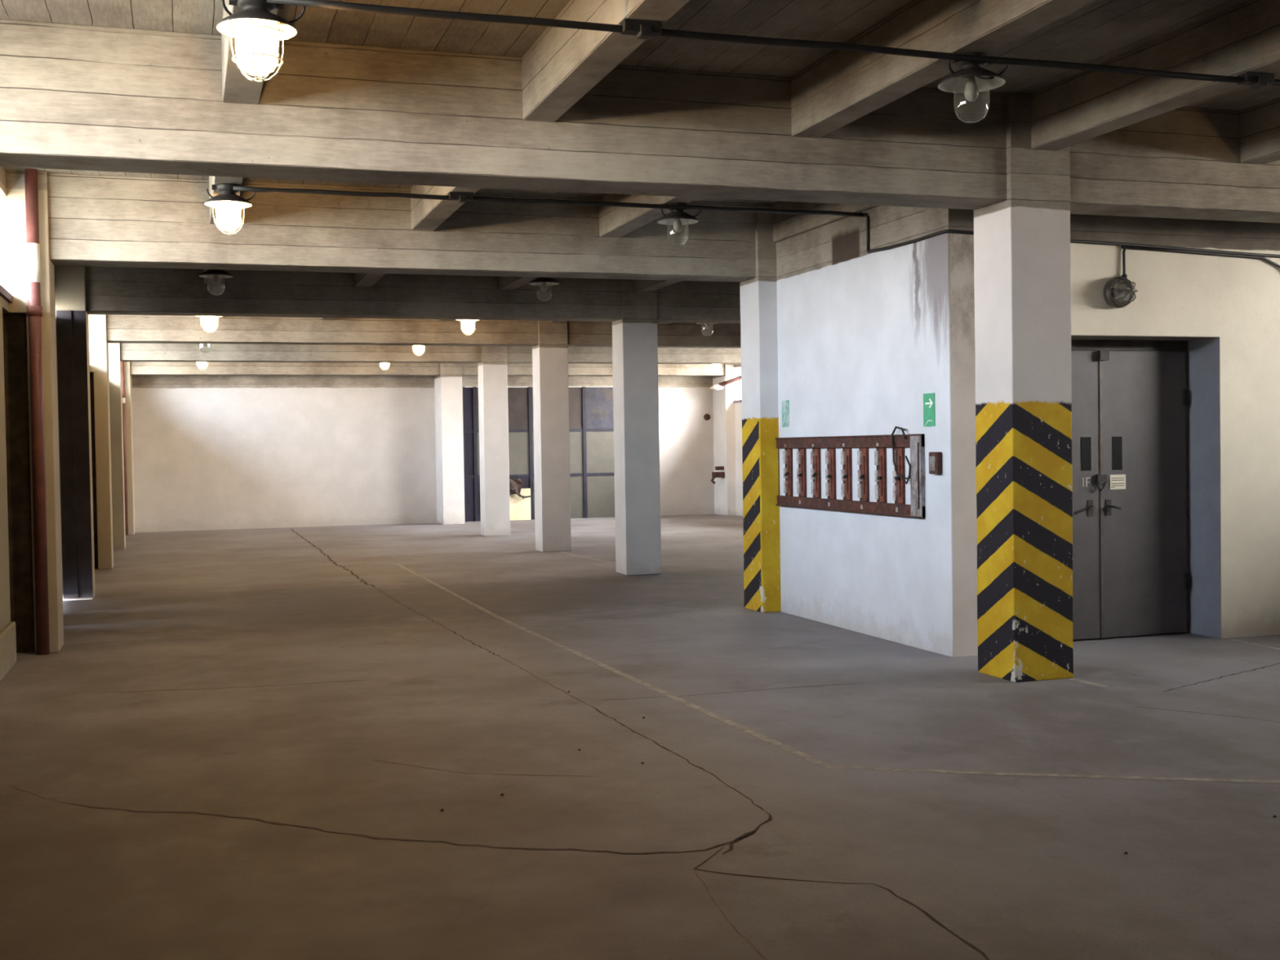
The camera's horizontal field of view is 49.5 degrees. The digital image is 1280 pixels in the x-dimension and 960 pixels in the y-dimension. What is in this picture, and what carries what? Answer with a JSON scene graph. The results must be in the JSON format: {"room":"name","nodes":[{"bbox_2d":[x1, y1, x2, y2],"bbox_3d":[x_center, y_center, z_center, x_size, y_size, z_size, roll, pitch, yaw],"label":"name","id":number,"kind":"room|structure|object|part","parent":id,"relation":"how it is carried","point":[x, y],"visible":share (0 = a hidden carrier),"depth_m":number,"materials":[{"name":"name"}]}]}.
{"room":"parking garage","nodes":[
{"label":"parking garage","id":0,"kind":"room"},
{"bbox_2d":[0,166,135,681],"bbox_3d":[-5.235,-0.507,10.948,1.234,3.645,33.220,-1,1,-18],"label":"wall","id":1,"kind":"structure","parent":0,"point":[82,371],"depth_m":10.69,"materials":[{"name":"concrete"}]},
{"bbox_3d":[-4.184,-1.326,8.755,0.035,0.056,3.530,-1,1,-18],"label":"sill","id":2,"kind":"part","parent":1,"relation":"part of","materials":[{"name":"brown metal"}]},
{"bbox_2d":[24,168,49,654],"bbox_3d":[-4.537,-0.505,10.450,0.112,3.644,0.112,-1,1,-18],"label":"drain pipe","id":3,"kind":"object","parent":1,"relation":"attached to","point":[33,309],"visible":1,"depth_m":10.42,"materials":[{"name":"metal"}]},
{"bbox_2d":[121,361,128,535],"bbox_3d":[-9.587,-0.797,25.766,0.112,3.644,0.112,-1,1,-18],"label":"drain pipe","id":4,"kind":"object","parent":1,"relation":"attached to","point":[122,362],"visible":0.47,"depth_m":25.75,"materials":[{"name":"brown metal"}]},
{"bbox_2d":[131,375,714,532],"bbox_3d":[-4.109,-0.949,28.603,11.901,3.645,0.350,-1,1,-18],"label":"wall","id":5,"kind":"structure","parent":0,"point":[211,452],"depth_m":27.61,"materials":[{"name":"white paint"}]},
{"bbox_2d":[462,386,614,521],"bbox_3d":[-1.847,-0.570,29.293,3.830,2.785,0.060,-1,1,-18],"label":"door","id":6,"kind":"structure","parent":5,"relation":"in","point":[591,418],"depth_m":29.44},
{"bbox_3d":[-3.629,-0.528,28.695,0.070,2.785,0.030,-1,1,-18],"label":"post","id":7,"kind":"part","parent":6,"relation":"part of","materials":[{"name":"grey metal"}]},
{"bbox_3d":[-3.558,-1.466,28.732,0.262,0.907,0.030,-1,1,-18],"label":"panel","id":8,"kind":"part","parent":6,"relation":"part of","materials":[{"name":"grey glass"}]},
{"bbox_3d":[-3.544,-0.536,28.754,0.262,0.937,0.030,-1,1,-18],"label":"panel","id":9,"kind":"part","parent":6,"relation":"part of","materials":[{"name":"grey metal"}]},
{"bbox_3d":[-3.529,0.400,28.777,0.262,0.920,0.030,-1,1,-18],"label":"panel","id":10,"kind":"part","parent":6,"relation":"part of","materials":[{"name":"grey metal"}]},
{"bbox_3d":[-3.406,-0.533,28.768,0.070,2.785,0.030,-1,1,-18],"label":"post","id":11,"kind":"part","parent":6,"relation":"part of","materials":[{"name":"grey metal"}]},
{"bbox_3d":[-2.869,-1.482,28.957,1.172,0.907,0.030,-1,1,-18],"label":"panel","id":12,"kind":"part","parent":6,"relation":"part of","materials":[{"name":"glass"}]},
{"bbox_3d":[-2.855,-0.552,28.979,1.172,0.937,0.030,-1,1,-18],"label":"panel","id":13,"kind":"part","parent":6,"relation":"part of","materials":[{"name":"grey glass"}]},
{"bbox_3d":[-2.841,0.384,29.002,1.172,0.920,0.030,-1,1,-18],"label":"panel","id":14,"kind":"part","parent":6,"relation":"part of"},
{"bbox_3d":[-2.285,-0.559,29.134,0.070,2.785,0.030,-1,1,-18],"label":"post","id":15,"kind":"part","parent":6,"relation":"part of","materials":[{"name":"grey metal"}]},
{"bbox_3d":[-1.852,-1.047,29.272,3.830,0.060,0.020,-1,1,-18],"label":"rail","id":16,"kind":"part","parent":6,"relation":"part of","materials":[{"name":"metal"}]},
{"bbox_3d":[-1.837,-0.102,29.294,3.830,0.060,0.020,-1,1,-18],"label":"rail","id":17,"kind":"part","parent":6,"relation":"part of","materials":[{"name":"grey metal"}]},
{"bbox_3d":[-1.752,-1.507,29.322,1.162,0.907,0.030,-1,1,-18],"label":"panel","id":18,"kind":"part","parent":6,"relation":"part of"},
{"bbox_3d":[-1.738,-0.578,29.344,1.162,0.937,0.030,-1,1,-18],"label":"panel","id":19,"kind":"part","parent":6,"relation":"part of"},
{"bbox_3d":[-1.724,0.358,29.367,1.162,0.920,0.030,-1,1,-18],"label":"panel","id":20,"kind":"part","parent":6,"relation":"part of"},
{"bbox_3d":[-1.173,-0.585,29.497,0.070,2.785,0.030,-1,1,-18],"label":"post","id":21,"kind":"part","parent":6,"relation":"part of","materials":[{"name":"black metal"}]},
{"bbox_3d":[-0.622,-1.534,29.691,1.202,0.907,0.030,-1,1,-18],"label":"panel","id":22,"kind":"part","parent":6,"relation":"part of","materials":[{"name":"grey glass"}]},
{"bbox_3d":[-0.607,-0.604,29.714,1.202,0.937,0.030,-1,1,-18],"label":"panel","id":23,"kind":"part","parent":6,"relation":"part of","materials":[{"name":"grey glass"}]},
{"bbox_3d":[-0.593,0.332,29.736,1.202,0.920,0.030,-1,1,-18],"label":"panel","id":24,"kind":"part","parent":6,"relation":"part of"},
{"bbox_2d":[703,413,710,420],"bbox_3d":[1.460,-1.370,30.207,0.140,0.140,0.050,-1,1,-18],"label":"plug","id":25,"kind":"object","parent":5,"relation":"attached to","point":[706,416],"visible":1,"depth_m":30.19,"materials":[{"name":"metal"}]},
{"bbox_2d":[0,514,1279,959],"bbox_3d":[1.037,1.274,12.887,13.280,0.202,33.600,-1,1,-18],"label":"floor","id":26,"kind":"structure","parent":0,"point":[246,744],"depth_m":6.43,"materials":[{"name":"concrete"}]},
{"bbox_2d":[434,363,464,524],"bbox_3d":[-3.865,-0.940,28.097,0.434,3.644,0.760,-1,1,-18],"label":"column","id":27,"kind":"structure","parent":26,"relation":"on","point":[448,384],"depth_m":27.76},
{"bbox_2d":[477,346,510,536],"bbox_3d":[-2.532,-0.862,24.026,0.434,3.644,0.432,-1,1,-18],"label":"column","id":28,"kind":"structure","parent":26,"relation":"on","point":[493,414],"depth_m":23.83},
{"bbox_2d":[509,488,530,520],"bbox_3d":[-2.665,0.513,28.941,0.790,0.658,0.030,-1,1,-18],"label":"board","id":29,"kind":"object","parent":26,"relation":"on","point":[520,508],"visible":0.56,"depth_m":28.98,"materials":[{"name":"beige"}]},
{"bbox_2d":[509,478,524,498],"bbox_3d":[-2.721,0.189,28.824,0.652,0.439,0.065,-1,1,-18],"label":"cloth","id":30,"kind":"object","parent":29,"relation":"hanging from","point":[517,483],"visible":0.42,"depth_m":28.85,"materials":[{"name":"brown fabric"}]},
{"bbox_2d":[514,481,534,497],"bbox_3d":[-2.404,0.208,28.862,0.425,0.334,0.036,-1,1,-18],"label":"hose","id":31,"kind":"object","parent":30,"relation":"attached to","point":[515,490],"visible":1,"depth_m":28.88,"materials":[{"name":"rubber"}]},
{"bbox_2d":[532,320,571,551],"bbox_3d":[-1.295,-0.790,20.244,0.434,3.644,0.432,-1,1,-18],"label":"column","id":32,"kind":"structure","parent":26,"relation":"on","point":[550,356],"depth_m":20.05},
{"bbox_2d":[612,279,661,575],"bbox_3d":[-0.047,-0.717,16.434,0.434,3.644,0.432,-1,1,-18],"label":"column","id":33,"kind":"structure","parent":26,"relation":"on","point":[634,335],"depth_m":16.25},
{"bbox_2d":[739,203,781,613],"bbox_3d":[1.202,-0.644,12.614,0.433,3.644,0.432,-1,1,-18],"label":"column","id":34,"kind":"structure","parent":26,"relation":"on","point":[758,295],"depth_m":12.40,"materials":[{"name":"paint"}]},
{"bbox_2d":[973,92,1073,682],"bbox_3d":[2.437,-0.572,8.842,0.433,3.644,0.432,-1,1,-18],"label":"column","id":35,"kind":"structure","parent":26,"relation":"on","point":[1022,273],"depth_m":8.66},
{"bbox_2d":[0,0,1279,376],"bbox_3d":[0.983,-2.267,12.802,13.280,0.905,33.600,-1,1,-18],"label":"ceiling","id":36,"kind":"structure","parent":0,"point":[131,110],"depth_m":8.00,"materials":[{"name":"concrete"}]},
{"bbox_2d":[195,361,208,369],"bbox_3d":[-7.707,-2.106,24.430,0.308,0.330,0.308,-1,1,-18],"label":"ceiling lamp","id":37,"kind":"object","parent":36,"relation":"attached to","point":[197,362],"visible":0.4,"depth_m":24.47,"materials":[{"name":"glass"}]},
{"bbox_2d":[196,315,222,333],"bbox_3d":[-5.250,-1.963,16.924,0.308,0.330,0.308,-1,1,-18],"label":"ceiling lamp","id":38,"kind":"object","parent":36,"relation":"attached to","point":[209,318],"visible":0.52,"depth_m":16.91,"materials":[{"name":"metal"}]},
{"bbox_3d":[-5.252,-2.029,16.922,0.308,0.066,0.308,-1,1,-18],"label":"lamp shade","id":39,"kind":"part","parent":38,"relation":"part of","materials":[{"name":"metal"}]},
{"bbox_3d":[-5.251,-1.986,16.923,0.068,0.135,0.068,-1,1,-18],"label":"bulb","id":40,"kind":"part","parent":38,"relation":"part of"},
{"bbox_2d":[199,269,232,284],"bbox_3d":[-4.007,-1.900,13.123,0.308,0.310,0.308,-1,1,-18],"label":"ceiling lamp","id":41,"kind":"object","parent":36,"relation":"attached to","point":[215,274],"visible":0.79,"depth_m":13.10,"materials":[{"name":"metal"}]},
{"bbox_3d":[-4.008,-1.957,13.121,0.308,0.066,0.308,-1,1,-18],"label":"lamp shade","id":42,"kind":"part","parent":41,"relation":"part of","materials":[{"name":"metal"}]},
{"bbox_3d":[-4.007,-1.913,13.122,0.068,0.135,0.068,-1,1,-18],"label":"bulb","id":43,"kind":"part","parent":41,"relation":"part of","materials":[{"name":"white glass"}]},
{"bbox_2d":[204,182,252,235],"bbox_3d":[-2.769,-1.818,9.341,0.308,0.330,0.308,-1,1,-18],"label":"ceiling lamp","id":44,"kind":"object","parent":36,"relation":"attached to","point":[228,200],"visible":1,"depth_m":9.30,"materials":[{"name":"metal"}]},
{"bbox_3d":[-2.770,-1.884,9.339,0.308,0.066,0.308,-1,1,-18],"label":"lamp shade","id":45,"kind":"part","parent":44,"relation":"part of","materials":[{"name":"metal"}]},
{"bbox_3d":[-2.769,-1.841,9.340,0.068,0.135,0.068,-1,1,-18],"label":"bulb","id":46,"kind":"part","parent":44,"relation":"part of","materials":[{"name":"white glass"}]},
{"bbox_2d":[216,0,297,82],"bbox_3d":[-1.514,-1.744,5.491,0.308,0.330,0.308,-1,1,-18],"label":"ceiling lamp","id":47,"kind":"object","parent":36,"relation":"attached to","point":[257,33],"visible":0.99,"depth_m":5.47,"materials":[{"name":"metal"}]},
{"bbox_3d":[-1.515,-1.811,5.489,0.308,0.066,0.308,-1,1,-18],"label":"lamp shade","id":48,"kind":"part","parent":47,"relation":"part of","materials":[{"name":"metal"}]},
{"bbox_3d":[-1.514,-1.767,5.490,0.068,0.135,0.068,-1,1,-18],"label":"bulb","id":49,"kind":"part","parent":47,"relation":"part of","materials":[{"name":"white glass"}]},
{"bbox_2d":[378,362,390,370],"bbox_3d":[-4.676,-2.176,25.421,0.308,0.330,0.308,-1,1,-18],"label":"ceiling lamp","id":50,"kind":"object","parent":36,"relation":"attached to","point":[379,362],"visible":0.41,"depth_m":25.46,"materials":[{"name":"glass"}]},
{"bbox_2d":[412,345,425,355],"bbox_3d":[-3.463,-2.105,21.715,0.308,0.330,0.308,-1,1,-18],"label":"ceiling lamp","id":51,"kind":"object","parent":36,"relation":"attached to","point":[417,346],"visible":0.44,"depth_m":21.69,"materials":[{"name":"glass"}]},
{"bbox_2d":[456,319,478,335],"bbox_3d":[-2.219,-2.033,17.914,0.308,0.330,0.308,-1,1,-18],"label":"ceiling lamp","id":52,"kind":"object","parent":36,"relation":"attached to","point":[468,322],"visible":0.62,"depth_m":17.89,"materials":[{"name":"metal"}]},
{"bbox_3d":[-2.219,-2.056,17.914,0.068,0.135,0.068,-1,1,-18],"label":"bulb","id":53,"kind":"part","parent":52,"relation":"part of","materials":[{"name":"white glass"}]},
{"bbox_2d":[206,185,869,251],"bbox_3d":[-0.568,-1.869,9.984,4.866,0.324,0.136,-1,1,-18],"label":"conduit","id":54,"kind":"object","parent":36,"relation":"attached to","point":[461,197],"visible":0.84,"depth_m":9.89,"materials":[{"name":"black metal"}]},
{"bbox_2d":[528,277,559,291],"bbox_3d":[-0.975,-1.970,14.113,0.308,0.310,0.308,-1,1,-18],"label":"ceiling lamp","id":55,"kind":"object","parent":36,"relation":"attached to","point":[544,282],"visible":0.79,"depth_m":14.08,"materials":[{"name":"metal"}]},
{"bbox_3d":[-0.976,-2.027,14.112,0.308,0.066,0.308,-1,1,-18],"label":"lamp shade","id":56,"kind":"part","parent":55,"relation":"part of","materials":[{"name":"metal"}]},
{"bbox_3d":[-0.975,-1.983,14.113,0.068,0.135,0.068,-1,1,-18],"label":"bulb","id":57,"kind":"part","parent":55,"relation":"part of","materials":[{"name":"white glass"}]},
{"bbox_2d":[657,202,698,232],"bbox_3d":[0.282,-1.899,10.338,0.308,0.310,0.308,-1,1,-18],"label":"ceiling lamp","id":58,"kind":"object","parent":36,"relation":"hanging from","point":[677,218],"visible":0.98,"depth_m":10.31,"materials":[{"name":"metal"}]},
{"bbox_3d":[0.281,-1.955,10.336,0.308,0.066,0.308,-1,1,-18],"label":"lamp shade","id":59,"kind":"part","parent":58,"relation":"part of","materials":[{"name":"metal"}]},
{"bbox_3d":[0.281,-1.911,10.337,0.068,0.135,0.068,-1,1,-18],"label":"bulb","id":60,"kind":"part","parent":58,"relation":"part of","materials":[{"name":"white glass"}]},
{"bbox_2d":[696,323,715,328],"bbox_3d":[0.917,-2.116,18.939,0.308,0.310,0.308,-1,1,-18],"label":"ceiling lamp","id":61,"kind":"object","parent":36,"relation":"attached to","point":[707,325],"visible":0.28,"depth_m":18.92,"materials":[{"name":"metal"}]},
{"bbox_3d":[0.917,-2.128,18.939,0.068,0.135,0.068,-1,1,-18],"label":"bulb","id":62,"kind":"part","parent":61,"relation":"part of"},
{"bbox_2d":[221,0,1279,88],"bbox_3d":[3.478,-1.968,7.042,10.730,0.109,0.121,-1,1,-18],"label":"conduit","id":63,"kind":"object","parent":36,"relation":"attached to","point":[642,29],"visible":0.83,"depth_m":6.01,"materials":[{"name":"black metal"}]},
{"bbox_2d":[937,51,1005,101],"bbox_3d":[1.551,-1.825,6.492,0.308,0.310,0.308,-1,1,-18],"label":"ceiling lamp","id":64,"kind":"object","parent":36,"relation":"attached to","point":[971,86],"visible":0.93,"depth_m":6.47,"materials":[{"name":"metal"}]},
{"bbox_3d":[1.550,-1.838,6.492,0.068,0.135,0.068,-1,1,-18],"label":"bulb","id":65,"kind":"part","parent":64,"relation":"part of","materials":[{"name":"white glass"}]},
{"bbox_3d":[1.550,-1.882,6.491,0.308,0.066,0.308,-1,1,-18],"label":"lamp shade","id":66,"kind":"part","parent":64,"relation":"part of","materials":[{"name":"metal"}]},
{"bbox_2d":[712,364,742,515],"bbox_3d":[6.965,-0.788,14.935,0.650,3.645,33.220,-1,1,-18],"label":"wall","id":67,"kind":"structure","parent":0,"point":[726,402],"depth_m":29.62,"materials":[{"name":"paint"}]},
{"bbox_2d":[711,466,724,484],"bbox_3d":[1.648,-0.101,29.741,0.290,0.381,0.200,-1,1,-18],"label":"bracket","id":68,"kind":"object","parent":67,"relation":"attached to","point":[714,474],"visible":1,"depth_m":29.68,"materials":[{"name":"metal"}]},
{"bbox_2d":[709,375,741,390],"bbox_3d":[1.832,-2.071,29.172,0.743,0.380,0.298,-1,1,3],"label":"lamp","id":69,"kind":"object","parent":67,"relation":"attached to","point":[716,387],"visible":0.88,"depth_m":29.10,"materials":[{"name":"metal"}]},
{"bbox_3d":[1.933,-2.107,29.139,0.571,0.311,0.145,-1,1,15],"label":"arm","id":70,"kind":"part","parent":69,"relation":"part of","materials":[{"name":"metal"}]},
{"bbox_3d":[2.582,-1.639,27.860,0.035,0.056,3.680,-1,1,-18],"label":"sill","id":71,"kind":"part","parent":67,"relation":"part of","materials":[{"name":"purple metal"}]},
{"bbox_2d":[776,205,977,657],"bbox_3d":[1.772,-0.447,11.258,0.300,3.298,3.350,-1,1,-18],"label":"wall","id":72,"kind":"structure","parent":0,"point":[862,336],"depth_m":10.52,"materials":[{"name":"white paint"}]},
{"bbox_2d":[781,400,789,426],"bbox_3d":[1.281,-0.585,12.247,0.010,0.235,0.150,-1,1,-18],"label":"safety sign","id":73,"kind":"object","parent":72,"relation":"attached to","point":[785,404],"visible":1,"depth_m":12.24,"materials":[{"name":"green plastic"}]},
{"bbox_2d":[774,426,924,518],"bbox_3d":[1.600,-0.083,11.209,0.068,0.668,2.650,-1,1,-18],"label":"rack","id":74,"kind":"object","parent":72,"relation":"attached to","point":[898,442],"visible":1,"depth_m":10.88,"materials":[{"name":"metal"}]},
{"bbox_3d":[1.304,-0.068,12.165,0.026,0.410,0.066,-1,1,-18],"label":"blade","id":75,"kind":"part","parent":74,"relation":"part of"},
{"bbox_3d":[1.391,-0.063,11.899,0.026,0.410,0.066,-1,1,-18],"label":"blade","id":76,"kind":"part","parent":74,"relation":"part of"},
{"bbox_3d":[1.480,-0.058,11.628,0.026,0.410,0.066,-1,1,-18],"label":"blade","id":77,"kind":"part","parent":74,"relation":"part of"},
{"bbox_3d":[1.568,-0.052,11.359,0.026,0.410,0.066,-1,1,-18],"label":"blade","id":78,"kind":"part","parent":74,"relation":"part of","materials":[{"name":"brown metal"}]},
{"bbox_3d":[1.657,-0.047,11.086,0.026,0.410,0.066,-1,1,-18],"label":"blade","id":79,"kind":"part","parent":74,"relation":"part of","materials":[{"name":"brown metal"}]},
{"bbox_3d":[1.623,-0.306,11.170,0.040,0.095,2.570,-1,1,-18],"label":"rail","id":80,"kind":"part","parent":74,"relation":"part of","materials":[{"name":"metal"}]},
{"bbox_3d":[1.631,0.206,11.182,0.040,0.090,2.570,-1,1,-18],"label":"rail","id":81,"kind":"part","parent":74,"relation":"part of","materials":[{"name":"wood"}]},
{"bbox_3d":[1.747,-0.042,10.811,0.026,0.410,0.066,-1,1,-18],"label":"blade","id":82,"kind":"part","parent":74,"relation":"part of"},
{"bbox_3d":[1.836,-0.037,10.540,0.026,0.410,0.066,-1,1,-18],"label":"blade","id":83,"kind":"part","parent":74,"relation":"part of","materials":[{"name":"brown metal"}]},
{"bbox_3d":[1.924,-0.032,10.271,0.026,0.410,0.066,-1,1,-18],"label":"blade","id":84,"kind":"part","parent":74,"relation":"part of","materials":[{"name":"brown metal"}]},
{"bbox_3d":[2.005,-0.030,10.030,0.033,0.605,0.155,-1,1,-18],"label":"plate","id":85,"kind":"part","parent":74,"relation":"part of","materials":[{"name":"grey metal"}]},
{"bbox_2d":[923,392,935,426],"bbox_3d":[2.056,-0.499,9.882,0.010,0.235,0.155,-1,1,-18],"label":"safety sign","id":86,"kind":"object","parent":72,"relation":"attached to","point":[929,416],"visible":1,"depth_m":9.88,"materials":[{"name":"green plastic"}]},
{"bbox_2d":[928,452,942,474],"bbox_3d":[2.078,-0.120,9.775,0.051,0.155,0.120,-1,1,-18],"label":"switch box","id":87,"kind":"object","parent":72,"relation":"attached to","point":[935,458],"visible":1,"depth_m":9.73,"materials":[{"name":"metal"}]},
{"bbox_2d":[1070,213,1279,638],"bbox_3d":[5.042,-0.658,10.751,5.610,3.645,0.360,-1,1,-18],"label":"wall","id":88,"kind":"structure","parent":0,"point":[1227,308],"depth_m":10.38,"materials":[{"name":"beige paint"}]},
{"bbox_2d":[866,229,1279,268],"bbox_3d":[3.823,-1.639,10.747,3.986,0.337,1.206,-1,1,-18],"label":"cable","id":89,"kind":"object","parent":88,"relation":"attached to","point":[1124,245],"visible":0.91,"depth_m":10.14,"materials":[{"name":"black rubber"}]},
{"bbox_2d":[1102,245,1137,308],"bbox_3d":[3.458,-1.464,9.922,0.225,0.457,0.201,-1,1,-18],"label":"lamp","id":90,"kind":"object","parent":88,"relation":"attached to","point":[1118,292],"visible":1,"depth_m":9.94,"materials":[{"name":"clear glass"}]},
{"bbox_3d":[3.466,-1.347,9.906,0.068,0.067,0.090,-1,1,-18],"label":"bulb","id":91,"kind":"part","parent":90,"relation":"part of","materials":[{"name":"white glass"}]},
{"bbox_2d":[1071,339,1189,639],"bbox_3d":[3.441,0.074,10.404,1.640,2.246,0.171,-1,1,-18],"label":"door","id":92,"kind":"structure","parent":88,"relation":"in","point":[1130,398],"depth_m":10.46,"materials":[{"name":"grey paint"}]},
{"bbox_3d":[3.342,0.211,10.316,0.094,0.120,0.062,-1,1,-18],"label":"handle","id":93,"kind":"part","parent":92,"relation":"part of","materials":[{"name":"metal"}]},
{"bbox_3d":[3.541,0.206,10.382,0.094,0.120,0.062,-1,1,-18],"label":"handle","id":94,"kind":"part","parent":92,"relation":"part of","materials":[{"name":"metal"}]},
{"bbox_2d":[1111,477,1124,488],"bbox_3d":[3.585,0.021,10.420,0.115,0.074,0.001,-1,1,-18],"label":"print","id":95,"kind":"object","parent":92,"relation":"attached to","point":[1116,482],"depth_m":10.42}
]}

